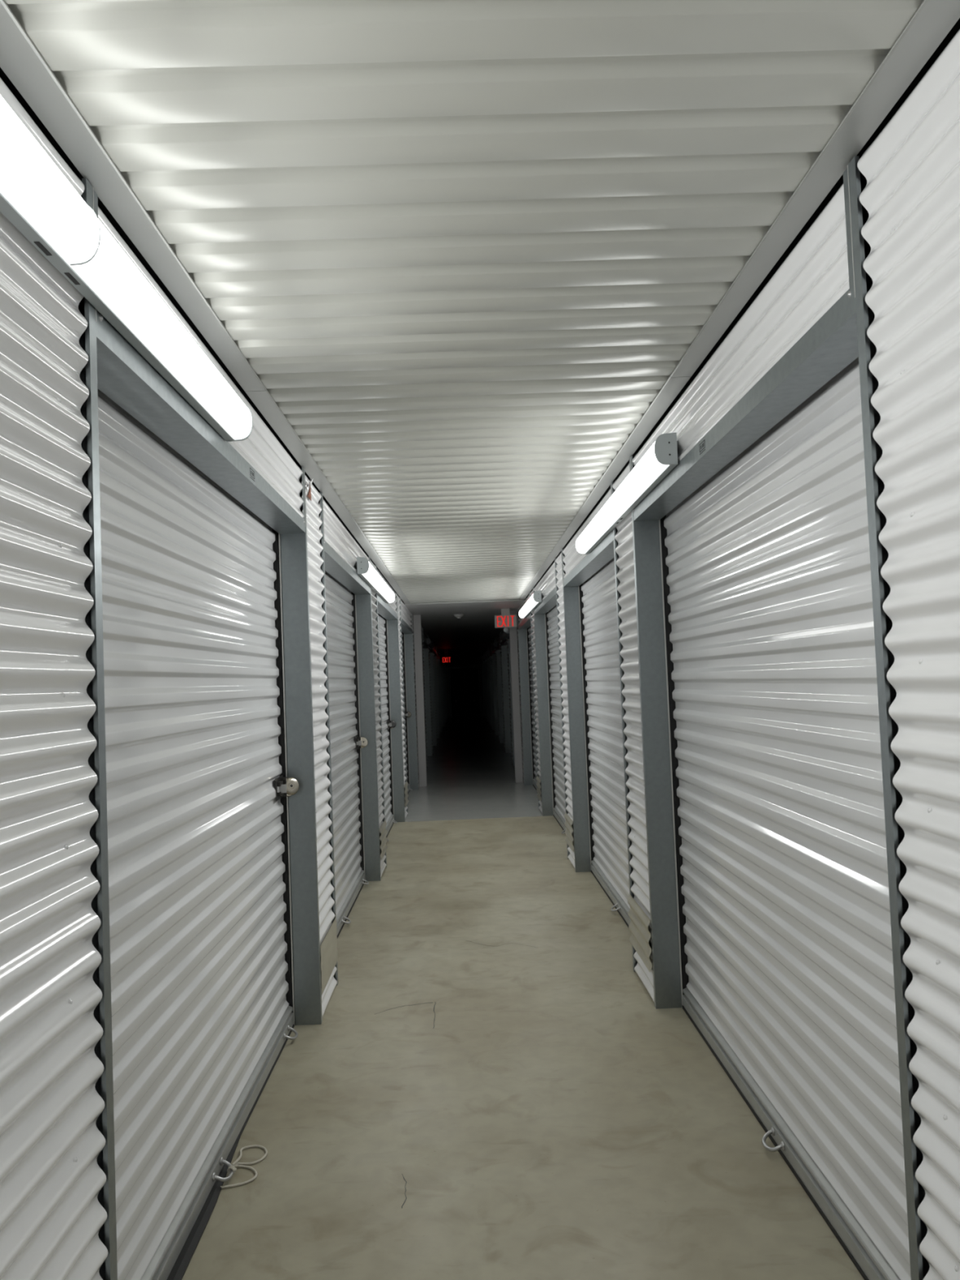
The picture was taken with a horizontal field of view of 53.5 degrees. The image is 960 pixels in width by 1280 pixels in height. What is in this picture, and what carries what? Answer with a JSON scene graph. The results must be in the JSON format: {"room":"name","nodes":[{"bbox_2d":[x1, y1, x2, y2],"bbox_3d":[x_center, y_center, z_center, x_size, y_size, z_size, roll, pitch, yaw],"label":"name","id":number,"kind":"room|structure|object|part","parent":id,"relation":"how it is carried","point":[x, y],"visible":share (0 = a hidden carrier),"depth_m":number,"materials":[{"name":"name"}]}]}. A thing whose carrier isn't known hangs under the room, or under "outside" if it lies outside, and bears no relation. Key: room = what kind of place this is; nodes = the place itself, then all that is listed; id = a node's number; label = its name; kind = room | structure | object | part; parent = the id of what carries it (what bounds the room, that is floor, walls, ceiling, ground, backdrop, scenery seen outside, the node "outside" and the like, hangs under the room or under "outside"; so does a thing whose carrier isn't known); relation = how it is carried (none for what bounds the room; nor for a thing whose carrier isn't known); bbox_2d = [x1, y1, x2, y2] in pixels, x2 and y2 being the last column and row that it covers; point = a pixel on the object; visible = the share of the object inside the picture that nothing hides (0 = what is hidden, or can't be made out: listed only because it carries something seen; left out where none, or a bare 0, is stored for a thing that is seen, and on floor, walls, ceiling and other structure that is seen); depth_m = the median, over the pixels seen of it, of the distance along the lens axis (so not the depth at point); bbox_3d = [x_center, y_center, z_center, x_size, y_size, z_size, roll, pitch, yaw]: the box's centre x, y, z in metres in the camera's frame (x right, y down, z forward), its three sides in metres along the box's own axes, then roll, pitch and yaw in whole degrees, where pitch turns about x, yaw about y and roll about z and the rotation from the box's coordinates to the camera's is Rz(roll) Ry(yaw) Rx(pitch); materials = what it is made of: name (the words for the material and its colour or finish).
{"room":"storage unit corridor","nodes":[
{"label":"storage unit corridor","id":0,"kind":"room"},
{"bbox_2d":[0,66,402,601],"bbox_3d":[-0.824,-0.836,3.075,0.001,0.120,18.100,-2,-2,-1],"label":"trim","id":1,"kind":"structure","parent":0,"point":[5,78],"depth_m":2.35,"materials":[{"name":"black metal"}]},
{"bbox_2d":[0,77,419,1279],"bbox_3d":[-0.762,0.449,3.994,0.023,2.498,20.045,-2,-2,-1],"label":"wall","id":2,"kind":"structure","parent":0,"point":[52,1216],"depth_m":1.62,"materials":[{"name":"white metal"}]},
{"bbox_2d":[0,94,253,441],"bbox_3d":[-0.707,-0.721,1.671,0.083,0.132,2.445,-2,-2,-1],"label":"lamp","id":3,"kind":"object","parent":2,"relation":"attached to","point":[37,198],"visible":1,"depth_m":1.74,"materials":[{"name":"grey plastic"}]},
{"bbox_2d":[0,0,266,391],"bbox_3d":[-0.731,-0.927,1.689,0.073,0.041,3.056,-2,-2,-1],"label":"trim","id":4,"kind":"structure","parent":2,"relation":"attached to","point":[20,60],"depth_m":1.85,"materials":[{"name":"grey metal"}]},
{"bbox_2d":[244,389,363,533],"bbox_3d":[-0.785,-0.793,4.776,0.073,0.041,3.116,-2,-2,-1],"label":"trim","id":5,"kind":"structure","parent":2,"relation":"attached to","point":[264,402],"depth_m":4.05,"materials":[{"name":"grey metal"}]},
{"bbox_2d":[307,478,313,500],"bbox_3d":[-0.799,-0.721,4.498,0.018,0.109,0.101,-2,-2,-1],"label":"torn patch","id":6,"kind":"object","parent":2,"relation":"attached to","point":[310,483],"visible":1,"depth_m":4.50,"materials":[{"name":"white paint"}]},
{"bbox_2d":[320,916,337,995],"bbox_3d":[-0.721,1.502,4.564,0.002,0.220,0.539,-2,-2,-1],"label":"kick plate","id":7,"kind":"object","parent":2,"relation":"attached to","point":[328,948],"visible":1,"depth_m":4.54,"materials":[{"name":"silver metal"}]},
{"bbox_2d":[352,533,395,582],"bbox_3d":[-0.840,-0.659,7.877,0.073,0.041,3.086,-2,-2,-1],"label":"trim","id":8,"kind":"structure","parent":2,"relation":"attached to","point":[362,539],"depth_m":7.42,"materials":[{"name":"grey metal"}]},
{"bbox_2d":[356,556,395,603],"bbox_3d":[-0.813,-0.461,7.674,0.083,0.132,2.445,-2,-2,-1],"label":"lamp","id":9,"kind":"object","parent":2,"relation":"attached to","point":[366,571],"visible":1,"depth_m":7.05,"materials":[{"name":"grey plastic"}]},
{"bbox_2d":[379,819,387,859],"bbox_3d":[-0.771,1.591,7.623,0.013,0.235,0.539,-2,-2,-1],"label":"kick plate","id":10,"kind":"object","parent":2,"relation":"attached to","point":[383,838],"visible":1,"depth_m":7.61,"materials":[{"name":"silver metal"}]},
{"bbox_2d":[388,582,410,604],"bbox_3d":[-0.890,-0.534,10.770,0.073,0.041,2.698,-2,-2,-1],"label":"trim","id":11,"kind":"structure","parent":2,"relation":"attached to","point":[396,587],"depth_m":10.49,"materials":[{"name":"grey metal"}]},
{"bbox_2d":[404,781,408,807],"bbox_3d":[-0.824,1.723,10.679,0.013,0.235,0.539,-2,-2,-1],"label":"kick plate","id":12,"kind":"object","parent":2,"relation":"attached to","point":[406,791],"visible":1,"depth_m":10.65,"materials":[{"name":"grey metal"}]},
{"bbox_2d":[410,599,519,604],"bbox_3d":[-0.193,-0.481,12.117,1.380,0.013,0.032,-2,-2,-1],"label":"trim","id":13,"kind":"structure","parent":2,"relation":"attached to","point":[517,599],"depth_m":12.10,"materials":[{"name":"grey metal"}]},
{"bbox_2d":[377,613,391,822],"bbox_3d":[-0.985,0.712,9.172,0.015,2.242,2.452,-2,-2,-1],"label":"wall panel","id":14,"kind":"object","parent":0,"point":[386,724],"depth_m":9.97,"materials":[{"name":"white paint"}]},
{"bbox_2d":[421,626,433,767],"bbox_3d":[-1.013,1.070,18.341,0.023,2.498,3.559,-2,-2,-1],"label":"wall","id":15,"kind":"structure","parent":0,"point":[421,627],"depth_m":17.09,"materials":[{"name":"white metal"}]},
{"bbox_2d":[426,638,434,648],"bbox_3d":[-1.027,0.068,19.901,0.083,0.132,2.445,-2,-2,-1],"label":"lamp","id":16,"kind":"object","parent":15,"relation":"attached to","point":[429,642],"visible":1,"depth_m":19.12,"materials":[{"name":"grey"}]},
{"bbox_2d":[432,641,436,737],"bbox_3d":[-1.093,1.268,22.927,0.021,2.498,0.499,-2,-2,-1],"label":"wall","id":17,"kind":"structure","parent":0,"point":[433,642],"depth_m":23.08,"materials":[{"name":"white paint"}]},
{"bbox_2d":[436,656,439,732],"bbox_3d":[-1.147,1.400,25.983,0.021,2.498,0.499,-2,-2,-1],"label":"wall","id":18,"kind":"structure","parent":0,"point":[437,656],"depth_m":26.12,"materials":[{"name":"white metal"}]},
{"bbox_2d":[4,0,924,658],"bbox_3d":[-0.297,-0.237,18.025,1.600,0.033,48.000,-2,-2,-1],"label":"ceiling","id":19,"kind":"structure","parent":0,"point":[463,249],"depth_m":2.00,"materials":[{"name":"white metal"}]},
{"bbox_2d":[441,648,451,662],"bbox_3d":[-1.020,0.484,28.992,0.300,0.418,0.046,-2,-2,-1],"label":"exit sign","id":20,"kind":"object","parent":19,"relation":"hanging from","point":[444,660],"visible":1,"depth_m":28.97,"materials":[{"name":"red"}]},
{"bbox_2d":[453,613,463,617],"bbox_3d":[-0.319,-0.353,14.225,0.150,0.058,0.150,-2,-2,-1],"label":"smoke detector","id":21,"kind":"object","parent":19,"relation":"attached to","point":[457,615],"visible":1,"depth_m":14.18,"materials":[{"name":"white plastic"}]},
{"bbox_2d":[494,608,516,632],"bbox_3d":[0.362,-0.273,13.431,0.310,0.335,0.066,-2,-2,-1],"label":"exit sign","id":22,"kind":"object","parent":19,"relation":"hanging from","point":[505,620],"visible":1,"depth_m":13.41,"materials":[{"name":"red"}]},
{"bbox_2d":[446,657,483,715],"bbox_3d":[-0.669,2.051,41.995,1.800,2.530,0.100,-2,-2,-1],"label":"wall","id":23,"kind":"structure","parent":0,"point":[469,661],"depth_m":41.98,"materials":[{"name":"grey"}]},
{"bbox_2d":[448,666,481,715],"bbox_3d":[-0.660,2.237,41.911,1.400,2.150,0.048,-2,-2,-1],"label":"door","id":24,"kind":"structure","parent":23,"relation":"in","point":[460,677],"depth_m":41.89,"materials":[{"name":"grey paint"}]},
{"bbox_2d":[491,651,495,734],"bbox_3d":[0.370,1.342,26.012,0.021,2.498,0.499,-2,-2,-1],"label":"wall","id":25,"kind":"structure","parent":0,"point":[491,651],"depth_m":26.16,"materials":[{"name":"white metal"}]},
{"bbox_2d":[494,632,505,751],"bbox_3d":[0.451,1.144,21.427,0.023,2.498,3.559,-2,-2,-1],"label":"wall","id":26,"kind":"structure","parent":0,"point":[500,633],"depth_m":20.17,"materials":[{"name":"white metal"}]},
{"bbox_2d":[506,636,513,764],"bbox_3d":[0.531,0.945,16.842,0.021,2.498,0.499,-2,-2,-1],"label":"wall","id":27,"kind":"structure","parent":0,"point":[507,637],"depth_m":16.97,"materials":[{"name":"white metal"}]},
{"bbox_2d":[499,630,509,639],"bbox_3d":[0.435,-0.116,16.931,0.083,0.132,2.445,-2,-2,-1],"label":"lamp","id":28,"kind":"object","parent":27,"relation":"attached to","point":[503,636],"visible":0.72,"depth_m":16.87,"materials":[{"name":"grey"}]},
{"bbox_2d":[182,714,864,1279],"bbox_3d":[-0.197,2.327,17.965,2.000,0.101,48.100,-2,-2,-1],"label":"floor","id":29,"kind":"structure","parent":0,"point":[489,1086],"depth_m":3.34,"materials":[{"name":"concrete"}]},
{"bbox_2d":[78,177,322,1279],"bbox_3d":[-0.834,0.414,3.061,0.203,2.502,2.580,-2,-2,-1],"label":"frame","id":30,"kind":"object","parent":29,"relation":"on","point":[114,367],"visible":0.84,"depth_m":2.77,"materials":[{"name":"metal"}]},
{"bbox_2d":[97,389,297,1279],"bbox_3d":[-0.846,0.495,3.057,0.086,2.340,2.468,-2,-2,-1],"label":"roller shutter","id":31,"kind":"object","parent":30,"relation":"attached to","point":[202,1019],"visible":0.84,"depth_m":2.78,"materials":[{"name":"white paint"}]},
{"bbox_3d":[-0.781,1.625,2.919,0.047,0.037,0.119,-2,-2,-1],"label":"handle","id":32,"kind":"part","parent":31,"relation":"part of","materials":[{"name":"silver metal"}]},
{"bbox_3d":[-0.801,1.674,4.058,0.047,0.037,0.119,-2,-2,-1],"label":"handle","id":33,"kind":"part","parent":31,"relation":"part of","materials":[{"name":"silver metal"}]},
{"bbox_2d":[283,777,299,796],"bbox_3d":[-0.843,0.652,4.240,0.082,0.085,0.035,-1,-3,-33],"label":"padlock","id":34,"kind":"object","parent":31,"relation":"attached to","point":[292,784],"visible":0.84,"depth_m":4.23,"materials":[{"name":"silver metal"}]},
{"bbox_2d":[220,1144,267,1188],"bbox_3d":[-0.747,1.643,3.004,0.124,0.037,0.261,-2,-2,-1],"label":"cord","id":35,"kind":"object","parent":29,"relation":"on","point":[235,1164],"visible":1,"depth_m":2.99,"materials":[{"name":"beige fabric"}]},
{"bbox_2d":[287,492,381,985],"bbox_3d":[-0.887,0.547,6.117,0.203,2.502,2.580,-2,-2,-1],"label":"frame","id":36,"kind":"object","parent":29,"relation":"on","point":[333,564],"visible":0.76,"depth_m":7.33,"materials":[{"name":"silver metal"}]},
{"bbox_2d":[324,570,368,937],"bbox_3d":[-0.900,0.627,6.114,0.086,2.340,2.468,-2,-2,-1],"label":"roller shutter","id":37,"kind":"object","parent":36,"relation":"attached to","point":[349,877],"visible":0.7,"depth_m":6.49,"materials":[{"name":"white paint"}]},
{"bbox_3d":[-0.834,1.757,5.976,0.047,0.037,0.119,-2,-2,-1],"label":"handle","id":38,"kind":"part","parent":37,"relation":"part of","materials":[{"name":"silver metal"}]},
{"bbox_2d":[360,737,368,748],"bbox_3d":[-0.896,0.784,7.296,0.082,0.085,0.035,-1,-3,-33],"label":"padlock","id":39,"kind":"object","parent":37,"relation":"attached to","point":[364,741],"visible":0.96,"depth_m":7.29,"materials":[{"name":"grey metal"}]},
{"bbox_3d":[-0.854,1.806,7.115,0.047,0.037,0.119,-2,-2,-1],"label":"handle","id":40,"kind":"part","parent":37,"relation":"part of","materials":[{"name":"silver metal"}]},
{"bbox_2d":[354,564,404,866],"bbox_3d":[-0.941,0.679,9.174,0.203,2.502,2.580,-2,-2,-1],"label":"frame","id":41,"kind":"object","parent":29,"relation":"on","point":[392,656],"visible":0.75,"depth_m":10.39,"materials":[{"name":"silver metal"}]},
{"bbox_2d":[377,613,397,841],"bbox_3d":[-0.953,0.759,9.171,0.086,2.340,2.468,-2,-2,-1],"label":"roller shutter","id":42,"kind":"object","parent":41,"relation":"attached to","point":[386,724],"visible":0.38,"depth_m":9.97,"materials":[{"name":"silver metal"}]},
{"bbox_2d":[391,720,395,728],"bbox_3d":[-0.950,0.916,10.353,0.082,0.085,0.035,-1,-3,-33],"label":"padlock","id":43,"kind":"object","parent":42,"relation":"attached to","point":[393,723],"visible":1,"depth_m":10.34,"materials":[{"name":"silver metal"}]},
{"bbox_2d":[386,596,418,814],"bbox_3d":[-0.995,0.811,12.231,0.203,2.502,2.580,-2,-2,-1],"label":"frame","id":44,"kind":"object","parent":29,"relation":"on","point":[407,643],"visible":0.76,"depth_m":13.46,"materials":[{"name":"silver metal"}]},
{"bbox_2d":[401,632,412,793],"bbox_3d":[-1.007,0.891,12.227,0.086,2.340,2.468,-2,-2,-1],"label":"roller shutter","id":45,"kind":"object","parent":44,"relation":"attached to","point":[405,712],"visible":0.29,"depth_m":13.34,"materials":[{"name":"silver metal"}]},
{"bbox_2d":[404,630,426,786],"bbox_3d":[-1.048,0.943,15.287,0.203,2.502,2.580,-2,-2,-1],"label":"frame","id":46,"kind":"object","parent":29,"relation":"on","point":[421,630],"visible":0.07,"depth_m":14.05,"materials":[{"name":"silver metal"}]},
{"bbox_2d":[413,614,426,786],"bbox_3d":[-0.875,0.880,13.934,0.107,2.499,0.145,-2,-2,-1],"label":"pillar","id":47,"kind":"structure","parent":29,"relation":"on","point":[416,618],"depth_m":13.87,"materials":[{"name":"grey metal"}]},
{"bbox_2d":[422,626,432,764],"bbox_3d":[-1.102,1.075,18.344,0.203,2.502,2.580,-2,-2,-1],"label":"frame","id":48,"kind":"object","parent":29,"relation":"on","point":[428,730],"visible":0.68,"depth_m":19.57,"materials":[{"name":"silver metal"}]},
{"bbox_2d":[428,635,436,752],"bbox_3d":[-1.155,1.208,21.401,0.203,2.502,2.580,-2,-2,-1],"label":"frame","id":49,"kind":"object","parent":29,"relation":"on","point":[431,651],"visible":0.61,"depth_m":22.63,"materials":[{"name":"silver metal"}]},
{"bbox_2d":[495,634,510,747],"bbox_3d":[0.540,1.142,21.433,0.203,2.502,2.580,-2,-2,-1],"label":"frame","id":50,"kind":"object","parent":29,"relation":"on","point":[499,666],"visible":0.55,"depth_m":22.66,"materials":[{"name":"silver metal"}]},
{"bbox_2d":[500,631,512,761],"bbox_3d":[0.594,1.010,18.377,0.203,2.502,2.580,-2,-2,-1],"label":"frame","id":51,"kind":"object","parent":29,"relation":"on","point":[504,660],"visible":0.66,"depth_m":19.60,"materials":[{"name":"silver metal"}]},
{"bbox_2d":[508,610,523,782],"bbox_3d":[0.521,0.827,13.961,0.107,2.499,0.145,-2,-2,-1],"label":"pillar","id":52,"kind":"structure","parent":29,"relation":"on","point":[513,631],"depth_m":13.88,"materials":[{"name":"grey metal"}]},
{"bbox_2d":[507,628,533,778],"bbox_3d":[0.647,0.878,15.320,0.203,2.502,2.580,-2,-2,-1],"label":"frame","id":53,"kind":"object","parent":29,"relation":"on","point":[526,628],"visible":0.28,"depth_m":16.54,"materials":[{"name":"silver metal"}]},
{"bbox_2d":[517,591,553,807],"bbox_3d":[0.701,0.746,12.263,0.203,2.502,2.580,-2,-2,-1],"label":"frame","id":54,"kind":"object","parent":29,"relation":"on","point":[523,639],"visible":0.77,"depth_m":13.48,"materials":[{"name":"silver metal"}]},
{"bbox_2d":[528,626,537,795],"bbox_3d":[0.719,0.825,12.260,0.086,2.340,2.468,-2,-2,-1],"label":"roller shutter","id":55,"kind":"object","parent":54,"relation":"attached to","point":[535,781],"visible":0.23,"depth_m":13.22,"materials":[{"name":"silver metal"}]},
{"bbox_2d":[533,558,591,858],"bbox_3d":[0.754,0.614,9.207,0.203,2.502,2.580,-2,-2,-1],"label":"frame","id":56,"kind":"object","parent":29,"relation":"on","point":[543,668],"visible":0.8,"depth_m":10.43,"materials":[{"name":"silver metal"}]},
{"bbox_2d":[546,604,565,833],"bbox_3d":[0.773,0.693,9.204,0.086,2.340,2.468,-2,-2,-1],"label":"roller shutter","id":57,"kind":"object","parent":56,"relation":"attached to","point":[559,811],"visible":0.38,"depth_m":9.86,"materials":[{"name":"silver metal"}]},
{"bbox_2d":[561,481,649,971],"bbox_3d":[0.808,0.481,6.150,0.203,2.502,2.580,-2,-2,-1],"label":"frame","id":58,"kind":"object","parent":29,"relation":"on","point":[604,552],"visible":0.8,"depth_m":7.36,"materials":[{"name":"silver metal"}]},
{"bbox_2d":[581,557,631,927],"bbox_3d":[0.827,0.561,6.147,0.086,2.340,2.468,-2,-2,-1],"label":"roller shutter","id":59,"kind":"object","parent":58,"relation":"attached to","point":[610,864],"visible":0.52,"depth_m":6.42,"materials":[{"name":"silver metal"}]},
{"bbox_3d":[0.853,1.693,6.028,0.047,0.037,0.119,-2,-2,-1],"label":"handle","id":60,"kind":"part","parent":59,"relation":"part of","materials":[{"name":"silver metal"}]},
{"bbox_2d":[629,155,929,1279],"bbox_3d":[0.862,0.349,3.093,0.203,2.502,2.580,-2,-2,-1],"label":"frame","id":61,"kind":"object","parent":29,"relation":"on","point":[839,336],"visible":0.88,"depth_m":2.55,"materials":[{"name":"silver metal"}]},
{"bbox_2d":[663,356,911,1279],"bbox_3d":[0.880,0.428,3.090,0.086,2.340,2.468,-2,-2,-1],"label":"roller shutter","id":62,"kind":"object","parent":61,"relation":"attached to","point":[790,988],"visible":0.82,"depth_m":2.76,"materials":[{"name":"white paint"}]},
{"bbox_3d":[0.906,1.561,2.972,0.047,0.037,0.119,-2,-2,-1],"label":"handle","id":63,"kind":"part","parent":62,"relation":"part of","materials":[{"name":"silver metal"}]},
{"bbox_2d":[515,29,959,1279],"bbox_3d":[0.757,0.391,4.023,0.023,2.498,20.045,-2,-2,-1],"label":"wall","id":64,"kind":"structure","parent":0,"point":[910,196],"depth_m":1.72,"materials":[{"name":"white metal"}]},
{"bbox_2d":[518,576,541,599],"bbox_3d":[0.549,-0.589,10.798,0.073,0.041,2.698,-2,-2,-1],"label":"trim","id":65,"kind":"structure","parent":64,"relation":"attached to","point":[535,580],"depth_m":10.52,"materials":[{"name":"grey metal"}]},
{"bbox_2d":[519,590,541,617],"bbox_3d":[0.545,-0.387,10.658,0.083,0.132,2.445,-2,-2,-1],"label":"lamp","id":66,"kind":"object","parent":64,"relation":"attached to","point":[535,600],"visible":1,"depth_m":10.04,"materials":[{"name":"grey plastic"}]},
{"bbox_2d":[536,776,541,800],"bbox_3d":[0.660,1.666,10.708,0.013,0.235,0.539,-2,-2,-1],"label":"kick plate","id":67,"kind":"object","parent":64,"relation":"attached to","point":[539,786],"visible":1,"depth_m":10.69,"materials":[{"name":"grey metal"}]},
{"bbox_2d":[533,525,579,577],"bbox_3d":[0.600,-0.714,7.905,0.073,0.041,3.086,-2,-2,-1],"label":"trim","id":68,"kind":"structure","parent":64,"relation":"attached to","point":[570,531],"depth_m":7.46,"materials":[{"name":"grey metal"}]},
{"bbox_2d":[564,812,573,851],"bbox_3d":[0.714,1.534,7.651,0.013,0.235,0.539,-2,-2,-1],"label":"kick plate","id":69,"kind":"object","parent":64,"relation":"attached to","point":[569,839],"visible":1,"depth_m":7.63,"materials":[{"name":"silver metal"}]},
{"bbox_2d":[575,432,678,554],"bbox_3d":[0.650,-0.646,4.664,0.083,0.132,2.445,-2,-2,-1],"label":"lamp","id":70,"kind":"object","parent":64,"relation":"attached to","point":[661,457],"visible":1,"depth_m":4.01,"materials":[{"name":"grey plastic"}]},
{"bbox_2d":[568,376,691,526],"bbox_3d":[0.655,-0.849,4.803,0.073,0.041,3.116,-2,-2,-1],"label":"trim","id":71,"kind":"structure","parent":64,"relation":"attached to","point":[673,386],"depth_m":4.08,"materials":[{"name":"grey metal"}]},
{"bbox_2d":[627,893,652,971],"bbox_3d":[0.767,1.402,4.594,0.013,0.235,0.539,-2,-2,-1],"label":"kick plate","id":72,"kind":"object","parent":64,"relation":"attached to","point":[640,937],"visible":1,"depth_m":4.57,"materials":[{"name":"silver metal"}]},
{"bbox_2d":[670,0,959,377],"bbox_3d":[0.709,-0.982,1.717,0.073,0.041,3.056,-2,-2,-1],"label":"trim","id":73,"kind":"structure","parent":64,"relation":"attached to","point":[933,20],"depth_m":1.88,"materials":[{"name":"grey metal"}]},
{"bbox_2d":[526,17,959,597],"bbox_3d":[0.755,-0.897,3.105,0.001,0.120,18.100,-2,-2,-1],"label":"ceiling trim","id":74,"kind":"structure","parent":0,"point":[956,28],"depth_m":2.26,"materials":[{"name":"black metal"}]}
]}

